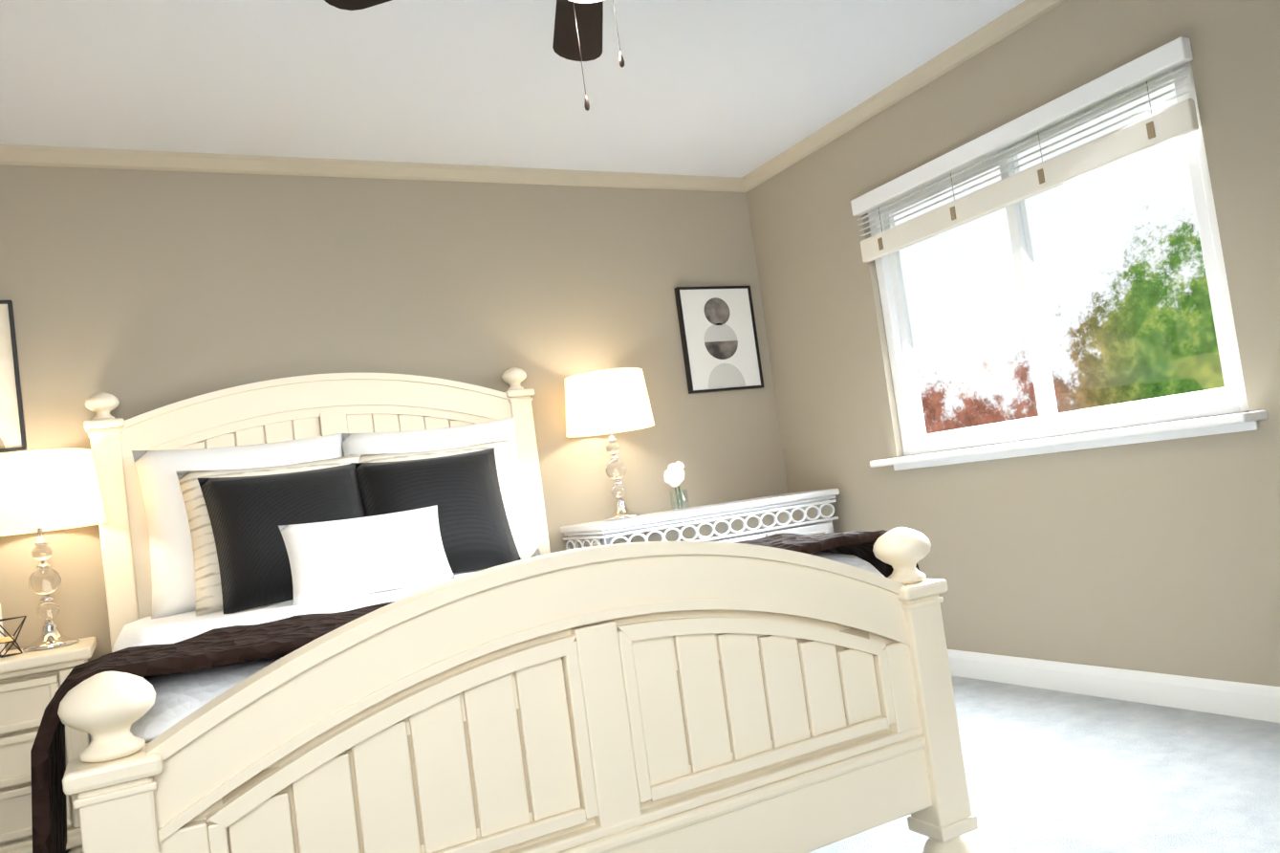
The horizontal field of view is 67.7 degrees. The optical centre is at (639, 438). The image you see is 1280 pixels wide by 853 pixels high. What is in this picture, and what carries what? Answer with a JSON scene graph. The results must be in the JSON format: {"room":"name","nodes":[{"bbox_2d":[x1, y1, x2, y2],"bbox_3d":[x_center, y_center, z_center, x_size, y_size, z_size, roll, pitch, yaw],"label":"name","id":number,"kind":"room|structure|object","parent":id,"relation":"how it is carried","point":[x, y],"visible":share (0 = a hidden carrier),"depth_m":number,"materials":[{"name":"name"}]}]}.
{"room":"bedroom","nodes":[
{"label":"bedroom","id":0,"kind":"room"},
{"bbox_2d":[0,164,788,661],"bbox_3d":[-1.015,0.062,4.010,4.104,2.440,0.120,-6,-3,-28],"label":"wall","id":1,"kind":"structure","parent":0,"point":[136,292],"depth_m":3.98,"materials":[{"name":"beige paint"}]},
{"bbox_2d":[0,300,26,453],"bbox_3d":[-2.374,-0.202,3.237,0.452,0.532,0.032,-6,-3,-28],"label":"picture","id":2,"kind":"object","parent":1,"relation":"attached to","point":[12,435],"visible":0.94,"depth_m":3.32,"materials":[{"name":"paper"}]},
{"bbox_2d":[0,143,741,192],"bbox_3d":[-1.117,-1.130,4.005,3.660,0.055,0.055,-6,-3,-28],"label":"trim","id":3,"kind":"structure","parent":1,"relation":"attached to","point":[10,154],"depth_m":3.93,"materials":[{"name":"beige paint"}]},
{"bbox_2d":[673,285,764,393],"bbox_3d":[0.397,-0.498,4.737,0.432,0.522,0.032,-6,-3,-28],"label":"picture","id":4,"kind":"object","parent":1,"relation":"attached to","point":[720,345],"visible":1,"depth_m":4.72,"materials":[{"name":"white paper"}]},
{"bbox_2d":[0,0,1025,177],"bbox_3d":[0.052,-1.484,1.739,4.104,0.100,5.440,-6,-3,-28],"label":"ceiling","id":5,"kind":"structure","parent":0,"point":[731,88],"depth_m":3.34,"materials":[{"name":"white paint"}]},
{"bbox_2d":[324,0,624,110],"bbox_3d":[-0.072,-1.071,2.174,1.252,0.640,1.277,-6,-3,-28],"label":"ceiling fan","id":6,"kind":"object","parent":5,"relation":"hanging from","point":[577,33],"visible":1,"depth_m":2.61,"materials":[{"name":"brown metal"}]},
{"bbox_2d":[65,674,1279,852],"bbox_3d":[0.388,1.030,1.606,4.104,0.100,5.440,-6,-3,-28],"label":"floor","id":7,"kind":"structure","parent":0,"point":[1049,770],"depth_m":2.55,"materials":[{"name":"carpet"}]},
{"bbox_2d":[0,636,96,852],"bbox_3d":[-2.066,1.037,2.982,0.685,0.679,0.472,-6,-3,-28],"label":"nightstand","id":8,"kind":"object","parent":7,"relation":"on","point":[31,682],"visible":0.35,"depth_m":2.88,"materials":[{"name":"beige paint"}]},
{"bbox_2d":[0,603,5,654],"bbox_3d":[-2.204,0.626,2.969,0.370,0.165,0.044,-5,-4,-38],"label":"blessed sign","id":9,"kind":"object","parent":8,"relation":"on","point":[2,646],"visible":0.57,"depth_m":3.07,"materials":[{"name":"white"}]},
{"bbox_2d":[0,615,26,657],"bbox_3d":[-1.978,0.621,2.985,0.105,0.115,0.103,-6,-3,-28],"label":"candle holder","id":10,"kind":"object","parent":8,"relation":"on","point":[6,639],"visible":1,"depth_m":2.99,"materials":[{"name":"black metal"}]},
{"bbox_2d":[0,447,107,650],"bbox_3d":[-1.981,0.356,3.157,0.390,0.661,0.390,-6,-3,-28],"label":"lamp","id":11,"kind":"object","parent":8,"relation":"on","point":[42,490],"visible":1,"depth_m":3.07,"materials":[{"name":"white fabric"}]},
{"bbox_2d":[30,367,977,852],"bbox_3d":[-0.621,0.393,2.762,1.814,1.549,2.359,-6,-3,-28],"label":"bed","id":12,"kind":"object","parent":7,"relation":"on","point":[359,612],"visible":1,"depth_m":1.86,"materials":[{"name":"beige paint"}]},
{"bbox_2d":[130,432,366,621],"bbox_3d":[-1.400,0.295,3.451,0.720,0.600,0.200,-6,-13,-30],"label":"pillow","id":13,"kind":"object","parent":12,"relation":"on","point":[163,480],"depth_m":3.31,"materials":[{"name":"white fabric"}]},
{"bbox_2d":[196,461,390,615],"bbox_3d":[-1.181,0.324,3.266,0.540,0.500,0.170,-6,-28,-34],"label":"pillow","id":14,"kind":"object","parent":12,"relation":"on","point":[239,518],"depth_m":3.18,"materials":[{"name":"black fabric"}]},
{"bbox_2d":[349,447,523,589],"bbox_3d":[-0.745,0.278,3.502,0.540,0.500,0.170,-6,-27,-24],"label":"pillow","id":15,"kind":"object","parent":12,"relation":"on","point":[467,490],"depth_m":3.46,"materials":[{"name":"black fabric"}]},
{"bbox_2d":[30,529,938,852],"bbox_3d":[-0.208,0.470,2.013,1.814,0.342,0.428,-6,-3,-28],"label":"throw","id":16,"kind":"object","parent":12,"relation":"on","point":[184,675],"depth_m":1.59,"materials":[{"name":"black fabric"}]},
{"bbox_2d":[560,488,839,549],"bbox_3d":[0.338,0.715,4.311,1.240,0.820,0.430,-6,-3,-28],"label":"dresser","id":17,"kind":"object","parent":7,"relation":"on","point":[810,512],"visible":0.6,"depth_m":4.16,"materials":[{"name":"white wood"}]},
{"bbox_2d":[564,367,654,520],"bbox_3d":[-0.121,0.019,4.181,0.390,0.661,0.390,-6,-3,-28],"label":"lamp","id":18,"kind":"object","parent":17,"relation":"on","point":[603,401],"visible":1,"depth_m":4.05,"materials":[{"name":"white fabric"}]},
{"bbox_2d":[663,460,689,510],"bbox_3d":[0.151,0.213,4.278,0.120,0.216,0.149,-6,-3,-28],"label":"flower vase","id":19,"kind":"object","parent":17,"relation":"on","point":[674,475],"visible":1,"depth_m":4.24,"materials":[{"name":"clear glass"}]},
{"bbox_2d":[746,0,1279,686],"bbox_3d":[1.964,-0.411,2.616,0.120,2.440,5.200,-6,-3,-28],"label":"wall","id":20,"kind":"structure","parent":0,"point":[1158,556],"depth_m":3.39,"materials":[{"name":"beige paint"}]},
{"bbox_2d":[741,0,1066,192],"bbox_3d":[1.729,-1.583,2.637,0.055,0.055,5.200,-6,-3,-28],"label":"trim","id":21,"kind":"structure","parent":20,"relation":"attached to","point":[1001,28],"depth_m":3.84,"materials":[{"name":"beige paint"}]},
{"bbox_2d":[850,36,1267,470],"bbox_3d":[1.387,-0.538,3.516,0.225,1.200,1.590,-6,-3,-28],"label":"window","id":22,"kind":"structure","parent":20,"relation":"in","point":[1049,428],"depth_m":3.39,"materials":[{"name":"white plastic"}]},
{"bbox_2d":[947,649,1279,722],"bbox_3d":[2.060,0.751,2.523,0.014,0.105,5.200,-6,-3,-28],"label":"baseboard","id":23,"kind":"structure","parent":20,"relation":"attached to","point":[1249,701],"depth_m":3.24,"materials":[{"name":"white wood"}]},
{"label":"outside","id":24,"kind":"structure","parent":0,"visible":0},
{"bbox_2d":[893,83,1224,433],"bbox_3d":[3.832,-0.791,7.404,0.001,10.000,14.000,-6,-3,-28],"label":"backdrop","id":25,"kind":"structure","parent":24,"point":[935,360],"depth_m":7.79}
]}

